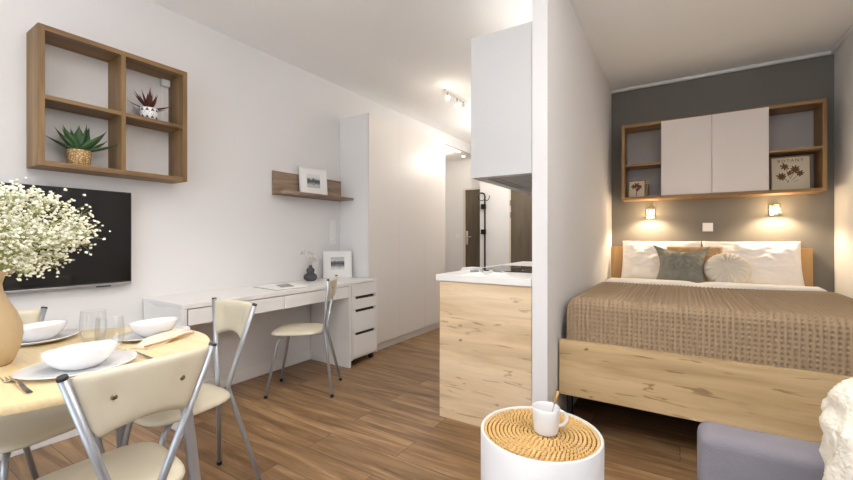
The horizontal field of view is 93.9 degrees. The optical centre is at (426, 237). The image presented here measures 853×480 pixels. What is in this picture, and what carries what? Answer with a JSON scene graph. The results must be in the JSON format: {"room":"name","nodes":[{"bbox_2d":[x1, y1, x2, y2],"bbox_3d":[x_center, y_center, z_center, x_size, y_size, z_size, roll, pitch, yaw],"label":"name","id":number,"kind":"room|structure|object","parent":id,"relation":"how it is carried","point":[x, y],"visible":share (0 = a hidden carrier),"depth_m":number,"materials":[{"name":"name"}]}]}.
{"room":"studio apartment","nodes":[
{"label":"studio apartment","id":0,"kind":"room"},
{"bbox_2d":[0,0,419,379],"bbox_3d":[-1.966,-0.210,2.536,0.150,2.700,6.770,0,0,32],"label":"wall","id":1,"kind":"structure","parent":0,"point":[252,113],"depth_m":2.87,"materials":[{"name":"white paint"}]},
{"bbox_2d":[0,182,131,293],"bbox_3d":[-2.128,0.004,2.095,0.048,0.575,0.976,0,0,32],"label":"television","id":2,"kind":"object","parent":1,"relation":"attached to","point":[109,264],"visible":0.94,"depth_m":2.33,"materials":[{"name":"black plastic"}]},
{"bbox_2d":[26,22,186,183],"bbox_3d":[-1.859,-0.734,2.381,0.193,0.724,0.727,0,0,32],"label":"cube shelf","id":3,"kind":"object","parent":1,"relation":"attached to","point":[175,80],"visible":1,"depth_m":2.34,"materials":[{"name":"brown wood"}]},
{"bbox_2d":[47,124,116,165],"bbox_3d":[-1.937,-0.521,2.257,0.318,0.243,0.203,0,0,-21],"label":"potted succulent","id":4,"kind":"object","parent":3,"relation":"on","point":[79,146],"visible":0.92,"depth_m":2.20,"materials":[{"name":"green plant"}]},
{"bbox_2d":[66,148,91,165],"bbox_3d":[-1.941,-0.444,2.228,0.112,0.089,0.112,0,0,32],"label":"pot","id":5,"kind":"object","parent":4,"relation":"attached to","point":[81,156],"depth_m":2.19,"materials":[{"name":"gold metal"}]},
{"bbox_2d":[129,89,174,119],"bbox_3d":[-1.734,-0.833,2.518,0.224,0.188,0.214,0,0,32],"label":"potted succulent","id":6,"kind":"object","parent":3,"relation":"on","point":[147,110],"visible":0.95,"depth_m":2.47,"materials":[{"name":"white ceramic"}]},
{"bbox_2d":[139,106,157,119],"bbox_3d":[-1.747,-0.776,2.507,0.100,0.074,0.099,0,0,32],"label":"pot","id":7,"kind":"object","parent":6,"relation":"attached to","point":[145,111],"depth_m":2.47,"materials":[{"name":"white ceramic"}]},
{"bbox_2d":[0,348,310,460],"bbox_3d":[-2.299,1.091,1.860,0.014,0.098,5.270,0,0,32],"label":"baseboard","id":8,"kind":"structure","parent":1,"relation":"attached to","point":[263,368],"depth_m":3.19,"materials":[{"name":"white wood"}]},
{"bbox_2d":[272,170,353,201],"bbox_3d":[-1.024,-0.474,3.693,0.193,0.205,0.803,0,0,32],"label":"ledge","id":9,"kind":"object","parent":1,"relation":"attached to","point":[283,183],"visible":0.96,"depth_m":3.56,"materials":[{"name":"brown wood"}]},
{"bbox_2d":[298,166,327,194],"bbox_3d":[-1.050,-0.523,3.700,0.040,0.250,0.285,0,0,42],"label":"framed picture","id":10,"kind":"object","parent":9,"relation":"on","point":[311,180],"visible":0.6,"depth_m":3.69,"materials":[{"name":"white paper"}]},
{"bbox_2d":[307,174,319,187],"bbox_3d":[-1.048,-0.527,3.698,0.002,0.125,0.135,-7,-5,42],"label":"photograph","id":11,"kind":"object","parent":10,"relation":"attached to","point":[313,181],"depth_m":3.70},
{"bbox_2d":[330,220,335,243],"bbox_3d":[-0.942,-0.060,3.991,0.016,0.232,0.068,0,0,32],"label":"wall socket","id":12,"kind":"object","parent":1,"relation":"attached to","point":[332,222],"visible":1,"depth_m":3.99,"materials":[{"name":"white plastic"}]},
{"bbox_2d":[0,327,701,479],"bbox_3d":[-0.027,1.190,2.566,5.400,0.100,8.900,0,0,32],"label":"floor","id":13,"kind":"structure","parent":0,"point":[382,420],"depth_m":2.30,"materials":[{"name":"brown laminate"}]},
{"bbox_2d":[0,307,104,479],"bbox_3d":[-1.505,0.718,1.497,0.495,0.849,0.371,0,0,18],"label":"dining chair","id":14,"kind":"object","parent":13,"relation":"on","point":[24,430],"visible":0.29,"depth_m":1.43,"materials":[{"name":"beige leather"}]},
{"bbox_2d":[0,327,209,479],"bbox_3d":[-1.207,0.761,1.293,0.890,0.753,0.890,0,0,32],"label":"round table","id":15,"kind":"object","parent":13,"relation":"on","point":[46,393],"visible":0.34,"depth_m":1.35,"materials":[{"name":"brown wood"}]},
{"bbox_2d":[0,270,23,366],"bbox_3d":[-1.323,0.242,1.194,0.162,0.286,0.162,0,0,32],"label":"vase","id":16,"kind":"object","parent":15,"relation":"on","point":[11,324],"visible":0.91,"depth_m":1.20,"materials":[{"name":"ceramic"}]},
{"bbox_2d":[0,177,110,280],"bbox_3d":[-1.295,0.047,1.192,0.489,0.496,0.511,0,0,19],"label":"flower bouquet","id":17,"kind":"object","parent":16,"relation":"in","point":[62,232],"visible":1,"depth_m":1.23,"materials":[{"name":"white plant"}]},
{"bbox_2d":[0,376,32,393],"bbox_3d":[-1.065,0.378,1.039,0.208,0.013,0.028,0,0,32],"label":"fork","id":18,"kind":"object","parent":15,"relation":"on","point":[23,387],"visible":0.83,"depth_m":1.02,"materials":[{"name":"silver metal"}]},
{"bbox_2d":[21,329,79,345],"bbox_3d":[-1.456,0.375,1.493,0.254,0.023,0.247,0,0,32],"label":"dinner plate","id":19,"kind":"object","parent":15,"relation":"on","point":[65,333],"visible":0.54,"depth_m":1.50,"materials":[{"name":"white ceramic"}]},
{"bbox_2d":[22,320,67,341],"bbox_3d":[-1.454,0.349,1.492,0.168,0.059,0.168,0,0,32],"label":"bowl","id":20,"kind":"object","parent":19,"relation":"on","point":[37,331],"visible":0.77,"depth_m":1.47,"materials":[{"name":"white ceramic"}]},
{"bbox_2d":[11,350,136,379],"bbox_3d":[-1.022,0.375,1.177,0.285,0.023,0.279,0,0,32],"label":"dinner plate","id":21,"kind":"object","parent":15,"relation":"on","point":[39,371],"visible":0.69,"depth_m":1.15,"materials":[{"name":"white ceramic"}]},
{"bbox_2d":[39,340,117,370],"bbox_3d":[-1.020,0.349,1.176,0.176,0.059,0.176,0,0,32],"label":"bowl","id":22,"kind":"object","parent":21,"relation":"on","point":[85,355],"visible":1,"depth_m":1.15,"materials":[{"name":"white ceramic"}]},
{"bbox_2d":[124,349,152,358],"bbox_3d":[-0.941,0.378,1.298,0.208,0.013,0.028,0,0,28],"label":"fork","id":23,"kind":"object","parent":15,"relation":"on","point":[139,353],"visible":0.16,"depth_m":1.28,"materials":[{"name":"silver metal"}]},
{"bbox_2d":[112,326,189,340],"bbox_3d":[-1.066,0.375,1.557,0.256,0.023,0.253,0,0,32],"label":"dinner plate","id":24,"kind":"object","parent":15,"relation":"on","point":[128,336],"visible":0.41,"depth_m":1.53,"materials":[{"name":"white ceramic"}]},
{"bbox_2d":[129,317,177,336],"bbox_3d":[-1.064,0.349,1.556,0.160,0.059,0.160,0,0,32],"label":"bowl","id":25,"kind":"object","parent":24,"relation":"on","point":[148,327],"visible":0.88,"depth_m":1.51,"materials":[{"name":"white ceramic"}]},
{"bbox_2d":[130,329,192,348],"bbox_3d":[-0.979,0.372,1.485,0.073,0.024,0.215,0,0,8],"label":"folded napkin","id":26,"kind":"object","parent":15,"relation":"on","point":[169,334],"visible":0.98,"depth_m":1.46,"materials":[{"name":"beige fabric"}]},
{"bbox_2d":[144,332,194,347],"bbox_3d":[-0.942,0.373,1.471,0.007,0.006,0.210,0,0,15],"label":"chopstick","id":27,"kind":"object","parent":26,"relation":"on","point":[193,332],"visible":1,"depth_m":1.45,"materials":[{"name":"brown wood"}]},
{"bbox_2d":[36,342,216,479],"bbox_3d":[-0.865,0.718,1.101,0.495,0.849,0.371,0,0,32],"label":"dining chair","id":28,"kind":"object","parent":13,"relation":"on","point":[99,403],"visible":1,"depth_m":0.99,"materials":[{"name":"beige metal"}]},
{"bbox_2d":[121,297,261,479],"bbox_3d":[-1.024,0.718,1.717,0.371,0.849,0.495,0,0,32],"label":"dining chair","id":29,"kind":"object","parent":13,"relation":"on","point":[236,316],"visible":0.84,"depth_m":1.81,"materials":[{"name":"beige leather"}]},
{"bbox_2d":[143,280,350,430],"bbox_3d":[-1.252,0.765,3.046,0.503,0.750,1.412,0,0,32],"label":"desk","id":30,"kind":"object","parent":13,"relation":"on","point":[194,308],"visible":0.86,"depth_m":2.98,"materials":[{"name":"white paint"}]},
{"bbox_2d":[255,283,308,290],"bbox_3d":[-1.148,0.376,3.160,0.340,0.028,0.290,0,0,38],"label":"open book","id":31,"kind":"object","parent":30,"relation":"on","point":[283,286],"visible":1,"depth_m":3.09,"materials":[{"name":"white paper"}]},
{"bbox_2d":[276,284,292,287],"bbox_3d":[-1.097,0.368,3.088,0.089,0.014,0.110,0,0,38],"label":"photo","id":32,"kind":"object","parent":31,"relation":"on","point":[280,285],"depth_m":3.07},
{"bbox_2d":[300,249,320,280],"bbox_3d":[-1.061,0.246,3.633,0.120,0.287,0.207,0,0,32],"label":"vase","id":33,"kind":"object","parent":30,"relation":"on","point":[310,275],"visible":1,"depth_m":3.61,"materials":[{"name":"grey ceramic"}]},
{"bbox_2d":[323,251,351,278],"bbox_3d":[-0.868,0.260,3.889,0.272,0.262,0.050,0,0,-20],"label":"framed picture","id":34,"kind":"object","parent":30,"relation":"on","point":[339,263],"visible":0.96,"depth_m":3.88,"materials":[{"name":"white paint"}]},
{"bbox_2d":[331,257,343,269],"bbox_3d":[-0.867,0.248,3.887,0.130,0.125,0.002,0,-7,-20],"label":"photograph","id":35,"kind":"object","parent":34,"relation":"attached to","point":[337,263],"depth_m":3.89},
{"bbox_2d":[264,275,341,398],"bbox_3d":[-0.916,0.718,3.014,0.495,0.849,0.371,0,0,-2],"label":"dining chair","id":36,"kind":"object","parent":13,"relation":"on","point":[287,330],"visible":1,"depth_m":2.93,"materials":[{"name":"beige leather"}]},
{"bbox_2d":[316,277,376,364],"bbox_3d":[-0.772,0.765,3.796,0.492,0.749,0.354,0,0,32],"label":"drawer unit","id":37,"kind":"object","parent":13,"relation":"on","point":[363,290],"visible":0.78,"depth_m":3.66,"materials":[{"name":"white paint"}]},
{"bbox_2d":[340,113,444,354],"bbox_3d":[-0.322,-0.040,4.609,0.391,2.360,1.488,0,0,32],"label":"wardrobe","id":38,"kind":"object","parent":13,"relation":"on","point":[393,227],"visible":0.78,"depth_m":4.22,"materials":[{"name":"white paint"}]},
{"bbox_2d":[440,281,531,426],"bbox_3d":[0.782,0.706,3.094,0.598,0.868,1.660,0,0,32],"label":"base cabinet","id":39,"kind":"object","parent":13,"relation":"on","point":[486,329],"visible":0.54,"depth_m":2.39,"materials":[{"name":"brown wood"}]},
{"bbox_2d":[436,261,531,286],"bbox_3d":[0.773,0.252,3.099,0.621,0.040,1.680,0,0,32],"label":"countertop","id":40,"kind":"structure","parent":39,"relation":"on","point":[516,278],"depth_m":2.42,"materials":[{"name":"white stone"}]},
{"bbox_2d":[460,267,483,271],"bbox_3d":[0.317,0.217,2.761,0.100,0.028,0.140,0,0,42],"label":"leaflet","id":41,"kind":"object","parent":40,"relation":"on","point":[463,268],"visible":0.77,"depth_m":2.74,"materials":[{"name":"white paper"}]},
{"bbox_2d":[462,270,510,275],"bbox_3d":[0.377,0.220,2.545,0.300,0.024,0.190,0,0,4],"label":"open magazine","id":42,"kind":"object","parent":40,"relation":"on","point":[469,272],"visible":1,"depth_m":2.46,"materials":[{"name":"white paper"}]},
{"bbox_2d":[482,265,531,272],"bbox_3d":[0.700,0.228,2.945,0.520,0.007,0.540,0,0,32],"label":"induction hob","id":43,"kind":"object","parent":40,"relation":"in","point":[507,268],"visible":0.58,"depth_m":2.95,"materials":[{"name":"black glass"}]},
{"bbox_2d":[481,406,603,479],"bbox_3d":[0.422,0.925,1.481,0.451,0.421,0.451,0,0,32],"label":"drum side table","id":44,"kind":"object","parent":13,"relation":"on","point":[511,448],"visible":0.83,"depth_m":1.38,"materials":[{"name":"white"}]},
{"bbox_2d":[532,401,567,436],"bbox_3d":[0.450,0.669,1.478,0.118,0.094,0.099,0,0,-34],"label":"mug","id":45,"kind":"object","parent":44,"relation":"on","point":[545,422],"visible":1,"depth_m":1.44,"materials":[{"name":"white ceramic"}]},
{"bbox_2d":[551,390,559,411],"bbox_3d":[0.465,0.637,1.471,0.058,0.145,0.011,0,0,-12],"label":"teaspoon","id":46,"kind":"object","parent":45,"relation":"in","point":[557,392],"visible":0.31,"depth_m":1.47,"materials":[{"name":"gold metal"}]},
{"bbox_2d":[559,246,851,443],"bbox_3d":[2.027,0.614,2.868,1.558,1.052,2.215,0,0,32],"label":"bed","id":47,"kind":"object","parent":13,"relation":"on","point":[781,401],"visible":0.49,"depth_m":1.99,"materials":[{"name":"brown wood"}]},
{"bbox_3d":[2.027,0.638,2.885,1.408,0.402,2.085,0,0,32],"label":"mattress","id":48,"kind":"object","parent":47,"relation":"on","visible":0},
{"bbox_2d":[621,241,700,278],"bbox_3d":[2.236,0.219,3.821,0.660,0.382,0.227,0,0,33],"label":"pillow","id":49,"kind":"object","parent":48,"relation":"on","point":[641,260],"visible":0.49,"depth_m":3.84,"materials":[{"name":"white fabric"}]},
{"bbox_2d":[653,245,709,282],"bbox_3d":[2.239,0.238,3.482,0.438,0.355,0.267,0,0,26],"label":"cushion","id":50,"kind":"object","parent":48,"relation":"on","point":[674,265],"visible":0.91,"depth_m":3.43,"materials":[{"name":"grey fabric"}]},
{"bbox_2d":[667,246,721,281],"bbox_3d":[2.395,0.242,3.569,0.422,0.329,0.140,0,0,33],"label":"pillow","id":51,"kind":"object","parent":48,"relation":"on","point":[712,251],"visible":0.19,"depth_m":3.53,"materials":[{"name":"beige fabric"}]},
{"bbox_2d":[567,282,852,376],"bbox_3d":[1.799,0.493,2.527,1.460,0.291,1.303,0,0,32],"label":"bedspread","id":52,"kind":"object","parent":48,"relation":"on","point":[801,330],"visible":0.98,"depth_m":2.06,"materials":[{"name":"beige fabric"}]},
{"bbox_2d":[604,278,825,290],"bbox_3d":[2.145,0.394,3.074,1.430,0.094,0.430,0,0,32],"label":"duvet","id":53,"kind":"object","parent":48,"relation":"on","point":[722,285],"visible":0.38,"depth_m":3.02,"materials":[{"name":"white fabric"}]},
{"bbox_2d":[704,253,751,282],"bbox_3d":[2.489,0.265,3.299,0.318,0.284,0.228,0,0,26],"label":"round cushion","id":54,"kind":"object","parent":48,"relation":"on","point":[722,267],"visible":0.94,"depth_m":3.26,"materials":[{"name":"beige fabric"}]},
{"bbox_2d":[702,241,804,285],"bbox_3d":[2.811,0.219,3.462,0.681,0.382,0.234,0,0,32],"label":"pillow","id":55,"kind":"object","parent":48,"relation":"on","point":[775,263],"visible":0.61,"depth_m":3.34,"materials":[{"name":"white fabric"}]},
{"bbox_2d":[697,421,824,479],"bbox_3d":[0.802,0.740,0.254,0.990,0.800,1.790,0,0,32],"label":"sofa","id":56,"kind":"object","parent":13,"relation":"on","point":[724,452],"visible":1,"depth_m":1.11,"materials":[{"name":"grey fabric"}]},
{"bbox_2d":[819,377,852,479],"bbox_3d":[1.083,0.496,0.793,0.463,0.428,0.220,0,0,25],"label":"cushion","id":57,"kind":"object","parent":56,"relation":"on","point":[836,418],"visible":1,"depth_m":0.87,"materials":[{"name":"white fur"}]},
{"bbox_2d":[420,122,470,157],"bbox_3d":[0.369,-1.482,6.207,0.150,0.155,1.930,0,0,32],"label":"beam","id":58,"kind":"structure","parent":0,"point":[450,141],"depth_m":6.01,"materials":[{"name":"white paint"}]},
{"bbox_2d":[445,159,479,272],"bbox_3d":[1.437,-0.210,6.730,3.400,2.700,0.100,0,0,32],"label":"wall","id":59,"kind":"structure","parent":0,"point":[457,173],"depth_m":7.25,"materials":[{"name":"white paint"}]},
{"bbox_2d":[463,187,479,266],"bbox_3d":[1.024,0.125,6.924,0.865,2.030,0.106,0,0,32],"label":"door","id":60,"kind":"structure","parent":59,"relation":"in","point":[472,201],"depth_m":7.07,"materials":[{"name":"brown wood"}]},
{"bbox_2d":[480,181,508,266],"bbox_3d":[1.776,-0.210,6.029,2.075,2.700,0.080,0,0,32],"label":"wall","id":61,"kind":"structure","parent":0,"point":[497,206],"depth_m":6.41,"materials":[{"name":"white paint"}]},
{"bbox_2d":[478,192,489,266],"bbox_3d":[0.946,-0.111,6.452,0.209,1.262,0.095,0,0,32],"label":"coat rack","id":62,"kind":"object","parent":61,"relation":"attached to","point":[483,206],"visible":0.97,"depth_m":6.44,"materials":[{"name":"black metal"}]},
{"bbox_2d":[509,189,531,262],"bbox_3d":[1.669,0.105,6.024,0.880,2.070,0.044,0,0,32],"label":"door","id":63,"kind":"structure","parent":61,"relation":"in","point":[520,204],"depth_m":6.15,"materials":[{"name":"brown wood"}]},
{"bbox_2d":[149,0,852,143],"bbox_3d":[-0.027,-1.620,2.566,5.400,0.120,8.900,0,0,32],"label":"ceiling","id":64,"kind":"structure","parent":0,"point":[401,56],"depth_m":3.08,"materials":[{"name":"white paint"}]},
{"bbox_2d":[444,89,466,109],"bbox_3d":[0.329,-1.503,4.366,0.062,0.114,0.480,0,0,32],"label":"ceiling spotlight","id":65,"kind":"object","parent":64,"relation":"attached to","point":[447,97],"visible":1,"depth_m":4.36,"materials":[{"name":"white metal"}]},
{"bbox_2d":[532,0,611,411],"bbox_3d":[1.754,-0.210,3.977,0.085,2.700,4.205,0,0,32],"label":"wall","id":66,"kind":"structure","parent":0,"point":[572,95],"depth_m":2.46,"materials":[{"name":"white paint"}]},
{"bbox_2d":[471,21,531,195],"bbox_3d":[0.833,-0.790,2.966,0.377,0.850,1.500,0,0,32],"label":"upper cabinet","id":67,"kind":"object","parent":66,"relation":"attached to","point":[501,61],"visible":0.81,"depth_m":2.33,"materials":[{"name":"grey"}]},
{"bbox_2d":[490,175,531,187],"bbox_3d":[0.661,-0.410,2.640,0.311,0.074,0.620,0,0,32],"label":"range hood","id":68,"kind":"object","parent":67,"relation":"attached to","point":[522,181],"visible":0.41,"depth_m":2.58,"materials":[{"name":"silver metal"}]},
{"bbox_2d":[611,24,852,93],"bbox_3d":[2.058,-1.545,2.795,1.697,0.030,2.325,0,0,32],"label":"trim","id":69,"kind":"structure","parent":66,"relation":"attached to","point":[849,31],"depth_m":3.60,"materials":[{"name":"white paint"}]},
{"bbox_2d":[612,54,833,291],"bbox_3d":[2.813,-0.210,3.781,1.912,2.700,0.150,0,0,32],"label":"wall","id":70,"kind":"structure","parent":0,"point":[808,219],"depth_m":3.68,"materials":[{"name":"grey paint"}]},
{"bbox_2d":[646,208,654,218],"bbox_3d":[2.243,-0.245,3.995,0.080,0.100,0.100,0,0,32],"label":"wall lamp","id":71,"kind":"object","parent":70,"relation":"attached to","point":[650,212],"visible":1,"depth_m":3.98,"materials":[{"name":"silver metal"}]},
{"bbox_2d":[703,223,712,230],"bbox_3d":[2.666,-0.103,3.778,0.081,0.081,0.012,0,0,32],"label":"light switch","id":72,"kind":"object","parent":70,"relation":"attached to","point":[706,226],"visible":1,"depth_m":3.77,"materials":[{"name":"white plastic"}]},
{"bbox_2d":[622,98,826,201],"bbox_3d":[2.620,-0.742,3.657,1.472,0.735,0.265,0,0,32],"label":"wall cabinet","id":73,"kind":"object","parent":70,"relation":"attached to","point":[728,154],"visible":1,"depth_m":3.52,"materials":[{"name":"brown wood"}]},
{"bbox_2d":[628,180,648,196],"bbox_3d":[2.113,-0.483,3.975,0.173,0.178,0.078,0,0,36],"label":"framed picture","id":74,"kind":"object","parent":73,"relation":"on","point":[635,188],"visible":0.85,"depth_m":3.96,"materials":[{"name":"beige paper"}]},
{"bbox_2d":[631,183,641,195],"bbox_3d":[2.087,-0.484,3.967,0.100,0.133,0.001,0,-8,36],"label":"print","id":75,"kind":"object","parent":74,"relation":"attached to","point":[636,185],"depth_m":3.96},
{"bbox_2d":[770,155,810,189],"bbox_3d":[3.076,-0.546,3.369,0.255,0.290,0.038,0,0,32],"label":"framed poster","id":76,"kind":"object","parent":73,"relation":"on","point":[789,172],"visible":0.96,"depth_m":3.37,"materials":[{"name":"beige paper"}]},
{"bbox_2d":[776,163,803,182],"bbox_3d":[3.071,-0.550,3.369,0.182,0.178,0.002,0,-4,32],"label":"print","id":77,"kind":"object","parent":76,"relation":"attached to","point":[785,166],"depth_m":3.37},
{"bbox_2d":[769,204,781,215],"bbox_3d":[3.050,-0.245,3.482,0.080,0.100,0.100,0,0,32],"label":"wall lamp","id":78,"kind":"object","parent":70,"relation":"attached to","point":[775,209],"visible":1,"depth_m":3.47,"materials":[{"name":"silver metal"}]},
{"bbox_2d":[834,32,852,297],"bbox_3d":[1.630,-0.210,0.341,0.215,2.700,6.925,0,0,32],"label":"wall","id":79,"kind":"structure","parent":0,"point":[843,57],"depth_m":3.12,"materials":[{"name":"white paint"}]},
{"bbox_3d":[-0.498,-0.210,6.717,0.150,2.700,2.200,0,0,32],"label":"wall","id":80,"kind":"structure","parent":0,"visible":0},
{"bbox_2d":[445,148,470,161],"bbox_3d":[-0.095,-1.442,6.413,0.855,0.075,2.080,0,0,32],"label":"ceiling","id":81,"kind":"structure","parent":80,"relation":"attached to","point":[450,155],"depth_m":6.87,"materials":[{"name":"white paint"}]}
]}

